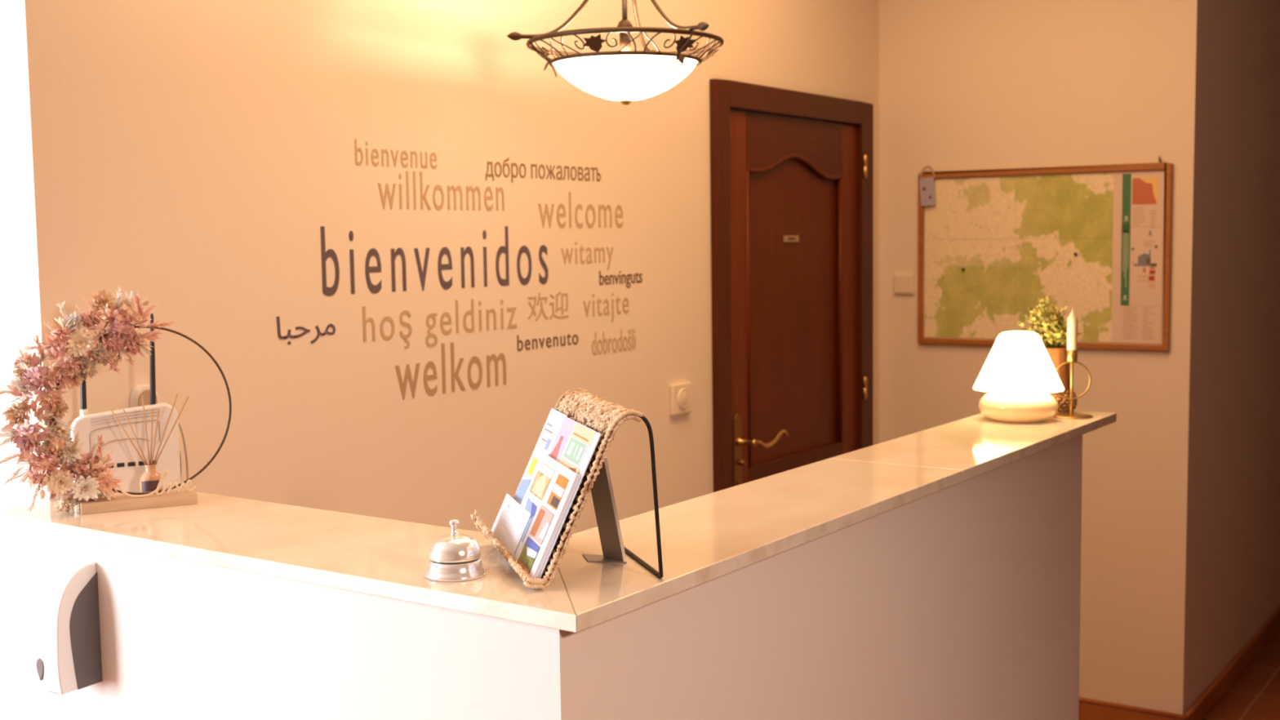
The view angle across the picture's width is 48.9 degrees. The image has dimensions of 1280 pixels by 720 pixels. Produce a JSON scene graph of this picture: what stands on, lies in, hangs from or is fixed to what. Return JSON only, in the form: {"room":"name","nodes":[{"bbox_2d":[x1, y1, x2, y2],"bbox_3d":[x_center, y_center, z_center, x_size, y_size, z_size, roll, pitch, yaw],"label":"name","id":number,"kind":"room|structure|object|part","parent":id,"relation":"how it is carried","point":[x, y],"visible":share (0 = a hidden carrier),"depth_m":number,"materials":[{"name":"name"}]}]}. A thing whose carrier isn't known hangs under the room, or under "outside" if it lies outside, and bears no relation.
{"room":"hotel lobby","nodes":[
{"label":"hotel lobby","id":0,"kind":"room"},
{"bbox_2d":[139,463,163,492],"bbox_3d":[-0.802,0.201,2.312,0.036,0.058,0.036,-3,5,-26],"label":"bottle","id":1,"kind":"object","parent":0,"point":[149,480],"depth_m":2.30,"materials":[{"name":"clear glass"}]},
{"bbox_2d":[0,0,878,719],"bbox_3d":[-1.389,-0.160,4.496,3.200,2.750,3.162,3,6,35],"label":"wall","id":2,"kind":"structure","parent":0,"point":[191,157],"depth_m":2.88,"materials":[{"name":"beige paint"}]},
{"bbox_2d":[129,384,159,407],"bbox_3d":[-0.858,0.094,2.445,0.018,0.102,0.049,3,6,35],"label":"wall fitting","id":3,"kind":"object","parent":2,"relation":"attached to","point":[135,397],"visible":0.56,"depth_m":2.43,"materials":[{"name":"white plastic"}]},
{"bbox_2d":[276,316,335,344],"bbox_3d":[-0.651,-0.060,2.751,0.001,0.058,0.149,3,6,35],"label":"lettering","id":4,"kind":"object","parent":2,"relation":"attached to","point":[332,326],"depth_m":2.74,"materials":[{"name":"grey paint"}]},
{"bbox_2d":[355,138,436,168],"bbox_3d":[-0.506,-0.429,2.937,0.001,0.053,0.239,3,6,35],"label":"lettering","id":5,"kind":"object","parent":2,"relation":"attached to","point":[383,151],"depth_m":2.93,"materials":[{"name":"brown paint"}]},
{"bbox_2d":[320,226,548,296],"bbox_3d":[-0.424,-0.222,3.070,0.001,0.138,0.716,3,6,35],"label":"lettering","id":6,"kind":"object","parent":2,"relation":"attached to","point":[326,291],"depth_m":3.02,"materials":[{"name":"black paint"}]},
{"bbox_2d":[362,299,516,348],"bbox_3d":[-0.426,-0.080,3.076,0.001,0.098,0.489,3,6,35],"label":"lettering","id":7,"kind":"object","parent":2,"relation":"attached to","point":[471,312],"depth_m":3.05,"materials":[{"name":"paint"}]},
{"bbox_2d":[377,171,504,210],"bbox_3d":[-0.425,-0.366,3.059,0.001,0.081,0.399,3,6,35],"label":"lettering","id":8,"kind":"object","parent":2,"relation":"attached to","point":[437,187],"depth_m":3.04,"materials":[{"name":"brown paint"}]},
{"bbox_2d":[395,342,506,399],"bbox_3d":[-0.411,0.017,3.103,0.001,0.111,0.358,3,6,35],"label":"lettering","id":9,"kind":"object","parent":2,"relation":"attached to","point":[430,392],"depth_m":3.10,"materials":[{"name":"brown paint"}]},
{"bbox_2d":[485,157,600,182],"bbox_3d":[-0.223,-0.446,3.346,0.001,0.056,0.438,3,6,35],"label":"lettering","id":10,"kind":"object","parent":2,"relation":"attached to","point":[551,171],"depth_m":3.33,"materials":[{"name":"paint"}]},
{"bbox_2d":[516,333,577,351],"bbox_3d":[-0.219,-0.048,3.378,0.001,0.037,0.234,3,6,35],"label":"lettering","id":11,"kind":"object","parent":2,"relation":"attached to","point":[568,335],"depth_m":3.37,"materials":[{"name":"brown paint"}]},
{"bbox_2d":[528,291,568,320],"bbox_3d":[-0.219,-0.129,3.373,0.001,0.066,0.157,3,6,35],"label":"lettering","id":12,"kind":"object","parent":2,"relation":"attached to","point":[559,293],"depth_m":3.38,"materials":[{"name":"brown paint"}]},
{"bbox_2d":[537,191,622,227],"bbox_3d":[-0.142,-0.369,3.468,0.001,0.087,0.344,3,6,35],"label":"lettering","id":13,"kind":"object","parent":2,"relation":"attached to","point":[579,206],"depth_m":3.46,"materials":[{"name":"brown paint"}]},
{"bbox_2d":[560,241,613,270],"bbox_3d":[-0.129,-0.258,3.495,0.001,0.074,0.215,3,6,35],"label":"lettering","id":14,"kind":"object","parent":2,"relation":"attached to","point":[581,249],"depth_m":3.50,"materials":[{"name":"brown paint"}]},
{"bbox_2d":[583,292,628,321],"bbox_3d":[-0.085,-0.132,3.568,0.001,0.076,0.195,3,6,35],"label":"lettering","id":15,"kind":"object","parent":2,"relation":"attached to","point":[617,300],"depth_m":3.57,"materials":[{"name":"brown paint"}]},
{"bbox_2d":[591,328,635,355],"bbox_3d":[-0.066,-0.047,3.600,0.001,0.057,0.190,3,6,35],"label":"lettering","id":16,"kind":"object","parent":2,"relation":"attached to","point":[629,332],"depth_m":3.60,"materials":[{"name":"paint"}]},
{"bbox_2d":[599,271,642,288],"bbox_3d":[-0.048,-0.208,3.616,0.001,0.047,0.189,3,6,35],"label":"lettering","id":17,"kind":"object","parent":2,"relation":"attached to","point":[637,273],"depth_m":3.62,"materials":[{"name":"black paint"}]},
{"bbox_2d":[669,382,692,415],"bbox_3d":[0.115,0.106,3.857,0.019,0.084,0.096,3,6,35],"label":"dial","id":18,"kind":"object","parent":2,"relation":"attached to","point":[681,394],"visible":1,"depth_m":3.84,"materials":[{"name":"beige plastic"}]},
{"bbox_2d":[709,78,873,492],"bbox_3d":[0.503,0.184,4.424,0.120,2.027,1.012,3,6,35],"label":"door","id":19,"kind":"structure","parent":2,"relation":"in","point":[792,171],"depth_m":4.36,"materials":[{"name":"brown wood"}]},
{"bbox_3d":[0.285,0.291,4.122,0.005,0.270,0.044,3,6,35],"label":"handle plate","id":20,"kind":"part","parent":19,"relation":"part of","materials":[{"name":"gold metal"}]},
{"bbox_3d":[0.365,0.235,4.177,0.062,0.046,0.207,3,6,35],"label":"handle","id":21,"kind":"part","parent":19,"relation":"part of","materials":[{"name":"gold metal"}]},
{"bbox_3d":[0.469,-0.376,4.371,0.006,0.020,0.092,3,6,35],"label":"name plate","id":22,"kind":"part","parent":19,"relation":"part of","materials":[{"name":"beige"}]},
{"bbox_3d":[0.475,0.166,4.437,0.018,1.660,0.616,3,6,35],"label":"panel","id":23,"kind":"part","parent":19,"relation":"part of","materials":[{"name":"red wood"}]},
{"bbox_3d":[0.468,-0.662,4.363,0.040,0.171,0.616,3,6,35],"label":"arched rail","id":24,"kind":"part","parent":19,"relation":"part of","materials":[{"name":"brown wood"}]},
{"bbox_3d":[0.489,-0.171,4.396,0.016,0.939,0.620,3,6,35],"label":"panel moulding","id":25,"kind":"part","parent":19,"relation":"part of","materials":[{"name":"red wood"}]},
{"bbox_3d":[0.487,0.741,4.484,0.040,0.894,0.616,3,6,35],"label":"cross rail","id":26,"kind":"part","parent":19,"relation":"part of","materials":[{"name":"brown wood"}]},
{"bbox_2d":[878,0,1279,715],"bbox_3d":[2.389,-0.371,6.349,1.178,2.750,4.200,3,6,35],"label":"wall","id":27,"kind":"structure","parent":0,"point":[1180,538],"depth_m":4.55,"materials":[{"name":"beige paint"}]},
{"bbox_2d":[893,273,915,294],"bbox_3d":[0.903,-0.260,4.818,0.076,0.072,0.014,3,6,35],"label":"light switch","id":28,"kind":"object","parent":27,"relation":"attached to","point":[904,283],"visible":1,"depth_m":4.81,"materials":[{"name":"beige plastic"}]},
{"bbox_2d":[917,162,1173,351],"bbox_3d":[1.285,-0.329,4.544,0.826,0.579,0.018,3,6,35],"label":"board","id":29,"kind":"object","parent":27,"relation":"attached to","point":[1095,240],"visible":0.93,"depth_m":4.52,"materials":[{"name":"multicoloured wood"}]},
{"bbox_2d":[919,165,935,206],"bbox_3d":[0.964,-0.584,4.726,0.058,0.135,0.006,3,6,35],"label":"tag","id":30,"kind":"object","parent":29,"relation":"hanging from","point":[927,197],"visible":1,"depth_m":4.73,"materials":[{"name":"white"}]},
{"bbox_2d":[1078,697,1186,719],"bbox_3d":[1.280,1.128,4.688,1.030,0.079,0.016,3,6,35],"label":"baseboard","id":31,"kind":"structure","parent":27,"relation":"attached to","point":[1089,708],"depth_m":4.51,"materials":[{"name":"wood"}]},
{"bbox_2d":[1183,606,1279,719],"bbox_3d":[2.842,0.990,6.043,0.016,0.079,4.000,3,6,35],"label":"baseboard","id":32,"kind":"structure","parent":27,"relation":"attached to","point":[1220,686],"depth_m":4.94,"materials":[{"name":"wood"}]},
{"bbox_2d":[1202,627,1279,719],"bbox_3d":[0.989,1.312,3.635,8.400,0.100,10.500,3,6,35],"label":"floor","id":33,"kind":"structure","parent":0,"point":[1255,695],"depth_m":4.83,"materials":[{"name":"ceramic"}]},
{"bbox_2d":[0,435,1082,719],"bbox_3d":[-0.011,0.778,2.735,1.134,1.146,1.897,3,6,35],"label":"reception desk","id":34,"kind":"object","parent":33,"relation":"on","point":[961,601],"depth_m":2.04,"materials":[{"name":"white paint"}]},
{"bbox_2d":[26,555,102,694],"bbox_3d":[-0.855,0.394,2.083,0.082,0.190,0.072,3,6,35],"label":"soap dispenser","id":35,"kind":"object","parent":34,"relation":"attached to","point":[64,646],"visible":1,"depth_m":2.06,"materials":[{"name":"white plastic"}]},
{"bbox_3d":[-0.815,0.398,2.069,0.001,0.167,0.048,3,6,35],"label":"panel","id":36,"kind":"part","parent":35,"relation":"part of","materials":[{"name":"grey plastic"}]},
{"bbox_2d":[0,410,1116,632],"bbox_3d":[0.039,0.191,2.744,1.161,0.021,2.065,3,6,35],"label":"countertop","id":37,"kind":"structure","parent":34,"relation":"on","point":[708,537],"depth_m":2.03,"materials":[{"name":"beige stone"}]},
{"bbox_2d":[0,286,231,514],"bbox_3d":[-0.835,0.061,2.229,0.365,0.356,0.091,-3,6,-29],"label":"wreath","id":38,"kind":"object","parent":37,"relation":"on","point":[56,447],"visible":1,"depth_m":2.19,"materials":[{"name":"pink plant"}]},
{"bbox_3d":[-0.951,0.083,2.150,0.039,0.041,0.029,0,5,9],"label":"round flower","id":39,"kind":"part","parent":38,"relation":"part of","materials":[{"name":"beige plant"}]},
{"bbox_3d":[-0.944,0.040,2.160,0.039,0.032,0.022,-3,5,-26],"label":"everlasting flower","id":40,"kind":"part","parent":38,"relation":"part of","materials":[{"name":"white plant"}]},
{"bbox_3d":[-0.948,0.018,2.164,0.034,0.032,0.025,0,5,11],"label":"round flower","id":41,"kind":"part","parent":38,"relation":"part of","materials":[{"name":"beige plant"}]},
{"bbox_3d":[-0.951,0.005,2.175,0.032,0.035,0.029,-3,5,-26],"label":"round flower","id":42,"kind":"part","parent":38,"relation":"part of","materials":[{"name":"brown plant"}]},
{"bbox_3d":[-0.931,0.116,2.152,0.051,0.049,0.036,-3,5,-26],"label":"round flower","id":43,"kind":"part","parent":38,"relation":"part of","materials":[{"name":"pink plant"}]},
{"bbox_3d":[-0.920,0.032,2.148,0.045,0.046,0.036,-3,5,-26],"label":"round flower","id":44,"kind":"part","parent":38,"relation":"part of","materials":[{"name":"pink plant"}]},
{"bbox_3d":[-0.925,0.180,2.173,0.029,0.030,0.028,-3,5,-26],"label":"round flower","id":45,"kind":"part","parent":38,"relation":"part of","materials":[{"name":"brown plant"}]},
{"bbox_3d":[-0.913,0.160,2.164,0.043,0.041,0.031,-3,5,-26],"label":"round flower","id":46,"kind":"part","parent":38,"relation":"part of","materials":[{"name":"pink plant"}]},
{"bbox_3d":[-0.911,0.125,2.184,0.038,0.040,0.034,-3,5,-26],"label":"round flower","id":47,"kind":"part","parent":38,"relation":"part of","materials":[{"name":"pink plant"}]},
{"bbox_3d":[-0.906,0.059,2.165,0.038,0.035,0.030,-3,5,-26],"label":"round flower","id":48,"kind":"part","parent":38,"relation":"part of","materials":[{"name":"pink plant"}]},
{"bbox_3d":[-0.912,0.093,2.191,0.018,0.033,0.035,1,5,22],"label":"everlasting flower","id":49,"kind":"part","parent":38,"relation":"part of","materials":[{"name":"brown plant"}]},
{"bbox_3d":[-0.902,0.134,2.173,0.031,0.033,0.028,-3,5,-26],"label":"round flower","id":50,"kind":"part","parent":38,"relation":"part of","materials":[{"name":"beige plant"}]},
{"bbox_3d":[-0.903,0.076,2.181,0.028,0.038,0.036,3,6,35],"label":"round flower","id":51,"kind":"part","parent":38,"relation":"part of","materials":[{"name":"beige plant"}]},
{"bbox_3d":[-0.906,0.122,2.195,0.031,0.039,0.040,2,6,33],"label":"round flower","id":52,"kind":"part","parent":38,"relation":"part of","materials":[{"name":"beige plant"}]},
{"bbox_3d":[-0.891,-0.032,2.170,0.038,0.038,0.036,-3,5,-26],"label":"round flower","id":53,"kind":"part","parent":38,"relation":"part of","materials":[{"name":"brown plant"}]},
{"bbox_3d":[-0.893,0.189,2.174,0.044,0.046,0.019,-3,5,-26],"label":"everlasting flower","id":54,"kind":"part","parent":38,"relation":"part of","materials":[{"name":"beige plant"}]},
{"bbox_3d":[-0.900,0.221,2.205,0.035,0.033,0.032,-3,5,-26],"label":"round flower","id":55,"kind":"part","parent":38,"relation":"part of","materials":[{"name":"beige plant"}]},
{"bbox_3d":[-0.892,0.145,2.187,0.035,0.040,0.033,-3,5,-26],"label":"round flower","id":56,"kind":"part","parent":38,"relation":"part of","materials":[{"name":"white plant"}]},
{"bbox_3d":[-0.893,0.130,2.191,0.017,0.035,0.031,-1,5,0],"label":"everlasting flower","id":57,"kind":"part","parent":38,"relation":"part of","materials":[{"name":"beige plant"}]},
{"bbox_3d":[-0.881,0.009,2.171,0.036,0.034,0.030,-3,5,-26],"label":"round flower","id":58,"kind":"part","parent":38,"relation":"part of","materials":[{"name":"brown plant"}]},
{"bbox_3d":[-0.887,0.171,2.211,0.029,0.039,0.042,2,6,29],"label":"round flower","id":59,"kind":"part","parent":38,"relation":"part of","materials":[{"name":"pink plant"}]},
{"bbox_3d":[-0.883,0.031,2.201,0.031,0.029,0.020,-5,7,-42],"label":"everlasting flower","id":60,"kind":"part","parent":38,"relation":"part of","materials":[{"name":"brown plant"}]},
{"bbox_3d":[-0.879,-0.057,2.181,0.038,0.036,0.017,-1,5,3],"label":"everlasting flower","id":61,"kind":"part","parent":38,"relation":"part of","materials":[{"name":"beige plant"}]},
{"bbox_3d":[-0.882,0.140,2.192,0.027,0.036,0.037,2,6,31],"label":"everlasting flower","id":62,"kind":"part","parent":38,"relation":"part of","materials":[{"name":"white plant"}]},
{"bbox_3d":[-0.884,0.214,2.221,0.038,0.034,0.017,-2,5,-10],"label":"everlasting flower","id":63,"kind":"part","parent":38,"relation":"part of","materials":[{"name":"beige plant"}]},
{"bbox_3d":[-0.875,0.009,2.187,0.032,0.034,0.026,-3,5,-26],"label":"round flower","id":64,"kind":"part","parent":38,"relation":"part of","materials":[{"name":"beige plant"}]},
{"bbox_3d":[-0.872,0.176,2.190,0.032,0.037,0.027,-1,5,1],"label":"round flower","id":65,"kind":"part","parent":38,"relation":"part of","materials":[{"name":"pink plant"}]},
{"bbox_3d":[-0.862,-0.028,2.171,0.044,0.046,0.020,-3,5,-26],"label":"everlasting flower","id":66,"kind":"part","parent":38,"relation":"part of","materials":[{"name":"beige plant"}]},
{"bbox_3d":[-0.862,0.199,2.188,0.045,0.043,0.022,-3,5,-26],"label":"everlasting flower","id":67,"kind":"part","parent":38,"relation":"part of","materials":[{"name":"white plant"}]},
{"bbox_3d":[-0.862,0.011,2.197,0.032,0.043,0.037,1,5,15],"label":"round flower","id":68,"kind":"part","parent":38,"relation":"part of","materials":[{"name":"beige plant"}]},
{"bbox_3d":[-0.861,-0.063,2.209,0.039,0.035,0.028,-3,5,-26],"label":"round flower","id":69,"kind":"part","parent":38,"relation":"part of","materials":[{"name":"pink plant"}]},
{"bbox_3d":[-0.839,-0.009,2.207,0.035,0.040,0.035,-1,5,-8],"label":"round flower","id":70,"kind":"part","parent":38,"relation":"part of","materials":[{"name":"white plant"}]},
{"bbox_3d":[-0.838,-0.095,2.198,0.027,0.032,0.040,3,6,37],"label":"everlasting flower","id":71,"kind":"part","parent":38,"relation":"part of","materials":[{"name":"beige plant"}]},
{"bbox_3d":[-0.841,0.191,2.204,0.044,0.038,0.018,-3,5,-26],"label":"everlasting flower","id":72,"kind":"part","parent":38,"relation":"part of","materials":[{"name":"beige plant"}]},
{"bbox_3d":[-0.821,-0.027,2.198,0.034,0.034,0.028,-3,5,-26],"label":"round flower","id":73,"kind":"part","parent":38,"relation":"part of","materials":[{"name":"pink plant"}]},
{"bbox_3d":[-0.813,-0.046,2.198,0.039,0.038,0.027,-3,5,-26],"label":"round flower","id":74,"kind":"part","parent":38,"relation":"part of","materials":[{"name":"pink plant"}]},
{"bbox_3d":[-0.818,-0.062,2.215,0.042,0.040,0.031,-3,5,-26],"label":"round flower","id":75,"kind":"part","parent":38,"relation":"part of","materials":[{"name":"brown plant"}]},
{"bbox_3d":[-0.811,-0.036,2.213,0.038,0.042,0.030,-3,5,-26],"label":"round flower","id":76,"kind":"part","parent":38,"relation":"part of","materials":[{"name":"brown plant"}]},
{"bbox_3d":[-0.800,-0.023,2.230,0.035,0.034,0.033,-3,5,-26],"label":"round flower","id":77,"kind":"part","parent":38,"relation":"part of","materials":[{"name":"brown plant"}]},
{"bbox_2d":[70,313,189,495],"bbox_3d":[-0.849,0.076,2.340,0.182,0.303,0.027,-3,5,-26],"label":"router","id":78,"kind":"object","parent":37,"relation":"on","point":[130,467],"visible":0.68,"depth_m":2.34,"materials":[{"name":"white plastic"}]},
{"bbox_3d":[-0.855,0.151,2.344,0.168,0.152,0.026,-3,5,-26],"label":"casing","id":79,"kind":"part","parent":78,"relation":"part of","materials":[{"name":"white plastic"}]},
{"bbox_2d":[110,393,188,492],"bbox_3d":[-0.800,0.143,2.309,0.122,0.172,0.036,-3,5,-26],"label":"reed diffuser","id":80,"kind":"object","parent":37,"relation":"on","point":[149,479],"visible":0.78,"depth_m":2.30,"materials":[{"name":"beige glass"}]},
{"bbox_2d":[423,519,486,582],"bbox_3d":[-0.232,0.234,1.762,0.078,0.070,0.078,3,6,35],"label":"bell","id":81,"kind":"object","parent":37,"relation":"on","point":[454,557],"visible":1,"depth_m":1.74,"materials":[{"name":"silver metal"}]},
{"bbox_2d":[470,387,663,589],"bbox_3d":[-0.102,0.157,1.817,0.192,0.212,0.278,-2,5,-17],"label":"stand","id":82,"kind":"object","parent":37,"relation":"on","point":[605,417],"visible":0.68,"depth_m":1.71,"materials":[{"name":"wicker"}]},
{"bbox_2d":[491,493,531,556],"bbox_3d":[-0.174,0.221,1.878,0.028,0.058,0.158,-2,5,-17],"label":"leaflet","id":83,"kind":"object","parent":82,"relation":"in","point":[511,522],"visible":0.91,"depth_m":1.87,"materials":[{"name":"white paper"}]},
{"bbox_2d":[513,408,568,504],"bbox_3d":[-0.147,0.159,1.908,0.082,0.176,0.090,-2,5,-17],"label":"leaflet","id":84,"kind":"object","parent":82,"relation":"in","point":[554,420],"visible":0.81,"depth_m":1.92,"materials":[{"name":"white paper"}]},
{"bbox_2d":[514,453,581,578],"bbox_3d":[-0.128,0.197,1.783,0.065,0.132,0.186,-2,5,-17],"label":"brochure","id":85,"kind":"object","parent":82,"relation":"in","point":[552,487],"visible":0.95,"depth_m":1.75,"materials":[{"name":"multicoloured paper"}]},
{"bbox_2d":[538,416,601,578],"bbox_3d":[-0.110,0.170,1.780,0.081,0.174,0.182,-2,5,-17],"label":"leaflet","id":86,"kind":"object","parent":82,"relation":"in","point":[575,444],"visible":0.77,"depth_m":1.76,"materials":[{"name":"white paper"}]},
{"bbox_3d":[-0.028,0.155,1.839,0.038,0.208,0.267,-2,5,-17],"label":"wire leg","id":87,"kind":"part","parent":82,"relation":"part of","materials":[{"name":"black metal"}]},
{"bbox_2d":[582,456,626,563],"bbox_3d":[-0.049,0.190,1.823,0.052,0.143,0.086,-2,5,-17],"label":"easel","id":88,"kind":"object","parent":37,"relation":"on","point":[602,491],"visible":0.81,"depth_m":1.81,"materials":[{"name":"grey metal"}]},
{"bbox_3d":[-0.048,0.259,1.839,0.045,0.002,0.066,-2,5,-17],"label":"foot plate","id":89,"kind":"part","parent":88,"relation":"part of","materials":[{"name":"grey metal"}]},
{"bbox_2d":[973,330,1064,422],"bbox_3d":[0.846,0.035,3.149,0.197,0.199,0.197,3,6,35],"label":"table lamp","id":90,"kind":"object","parent":37,"relation":"on","point":[1018,374],"visible":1,"depth_m":3.09,"materials":[{"name":"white glass"}]},
{"bbox_3d":[0.845,0.000,3.146,0.197,0.129,0.197,3,6,35],"label":"lamp shade","id":91,"kind":"part","parent":90,"relation":"part of","materials":[{"name":"white glass"}]},
{"bbox_2d":[1017,295,1082,413],"bbox_3d":[0.955,-0.014,3.281,0.136,0.273,0.139,-3,6,-28],"label":"potted plant","id":92,"kind":"object","parent":37,"relation":"on","point":[1051,328],"visible":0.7,"depth_m":3.26,"materials":[{"name":"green plant"}]},
{"bbox_3d":[0.966,0.030,3.288,0.080,0.122,0.080,3,6,35],"label":"pot","id":93,"kind":"part","parent":92,"relation":"part of","materials":[{"name":"orange ceramic"}]},
{"bbox_2d":[1052,350,1093,419],"bbox_3d":[0.979,0.053,3.195,0.094,0.152,0.094,3,6,35],"label":"candle holder","id":94,"kind":"object","parent":37,"relation":"on","point":[1072,355],"visible":0.86,"depth_m":3.19,"materials":[{"name":"gold metal"}]},
{"bbox_3d":[0.979,0.064,3.196,0.006,0.125,0.006,1,5,20],"label":"stem","id":95,"kind":"part","parent":94,"relation":"part of","materials":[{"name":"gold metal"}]},
{"bbox_2d":[1066,350,1077,361],"bbox_3d":[0.978,-0.010,3.189,0.024,0.026,0.024,3,6,35],"label":"cup","id":96,"kind":"object","parent":94,"relation":"on","point":[1072,355],"depth_m":3.18,"materials":[{"name":"gold metal"}]},
{"bbox_2d":[1066,308,1077,350],"bbox_3d":[0.977,-0.059,3.185,0.022,0.116,0.022,3,6,35],"label":"taper candle","id":97,"kind":"object","parent":94,"relation":"in","point":[1072,321],"visible":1,"depth_m":3.18,"materials":[{"name":"beige wax"}]},
{"bbox_3d":[0.979,0.046,3.194,0.088,0.088,0.004,-1,5,0],"label":"ring handle","id":98,"kind":"part","parent":94,"relation":"part of","materials":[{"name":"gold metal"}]},
{"bbox_3d":[0.951,-1.527,3.391,8.400,0.100,10.500,3,6,35],"label":"ceiling","id":99,"kind":"structure","parent":0,"visible":0},
{"bbox_2d":[506,0,724,104],"bbox_3d":[-0.010,-0.957,2.771,0.430,0.899,0.423,3,6,35],"label":"pendant lamp","id":100,"kind":"object","parent":99,"relation":"hanging from","point":[625,75],"visible":1,"depth_m":2.71,"materials":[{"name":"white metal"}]},
{"bbox_3d":[-0.169,-0.600,2.706,0.004,0.038,0.066,0,5,6],"label":"scroll stem","id":101,"kind":"part","parent":100,"relation":"part of","materials":[{"name":"brown metal"}]},
{"bbox_3d":[-0.144,-0.805,2.743,0.208,0.360,0.008,-2,5,-19],"label":"arm","id":102,"kind":"part","parent":100,"relation":"part of","materials":[{"name":"brown metal"}]},
{"bbox_3d":[-0.141,-0.597,2.674,0.066,0.038,0.004,-1,5,2],"label":"scroll stem","id":103,"kind":"part","parent":100,"relation":"part of","materials":[{"name":"brown metal"}]},
{"bbox_3d":[-0.035,-1.018,2.763,0.010,0.718,0.011,3,6,35],"label":"rod","id":104,"kind":"part","parent":100,"relation":"part of","materials":[{"name":"brown metal"}]},
{"bbox_2d":[619,32,631,50],"bbox_3d":[-0.030,-0.629,2.797,0.022,0.040,0.022,3,6,35],"label":"socket","id":105,"kind":"object","parent":100,"relation":"attached to","point":[624,38],"depth_m":2.79,"materials":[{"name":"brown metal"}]},
{"bbox_3d":[-0.029,-0.554,2.803,0.287,0.075,0.287,3,6,35],"label":"lamp shade","id":106,"kind":"part","parent":100,"relation":"part of","materials":[{"name":"white glass"}]},
{"bbox_3d":[-0.019,-0.595,2.632,0.066,0.038,0.004,3,6,36],"label":"scroll stem","id":107,"kind":"part","parent":100,"relation":"part of","materials":[{"name":"brown metal"}]},
{"bbox_3d":[-0.002,-0.820,2.895,0.008,0.360,0.208,1,5,15],"label":"arm","id":108,"kind":"part","parent":100,"relation":"part of","materials":[{"name":"brown metal"}]},
{"bbox_3d":[0.024,-0.596,2.640,0.004,0.038,0.066,2,6,32],"label":"scroll stem","id":109,"kind":"part","parent":100,"relation":"part of","materials":[{"name":"brown metal"}]},
{"bbox_3d":[0.045,-0.804,2.692,0.008,0.360,0.208,-5,7,-41],"label":"arm","id":110,"kind":"part","parent":100,"relation":"part of","materials":[{"name":"brown metal"}]},
{"bbox_3d":[0.121,-0.605,2.724,0.036,0.038,0.056,3,6,35],"label":"scroll stem","id":111,"kind":"part","parent":100,"relation":"part of","materials":[{"name":"brown metal"}]},
{"bbox_3d":[0.135,-0.609,2.765,0.004,0.038,0.066,-3,6,-27],"label":"scroll stem","id":112,"kind":"part","parent":100,"relation":"part of","materials":[{"name":"brown metal"}]}
]}

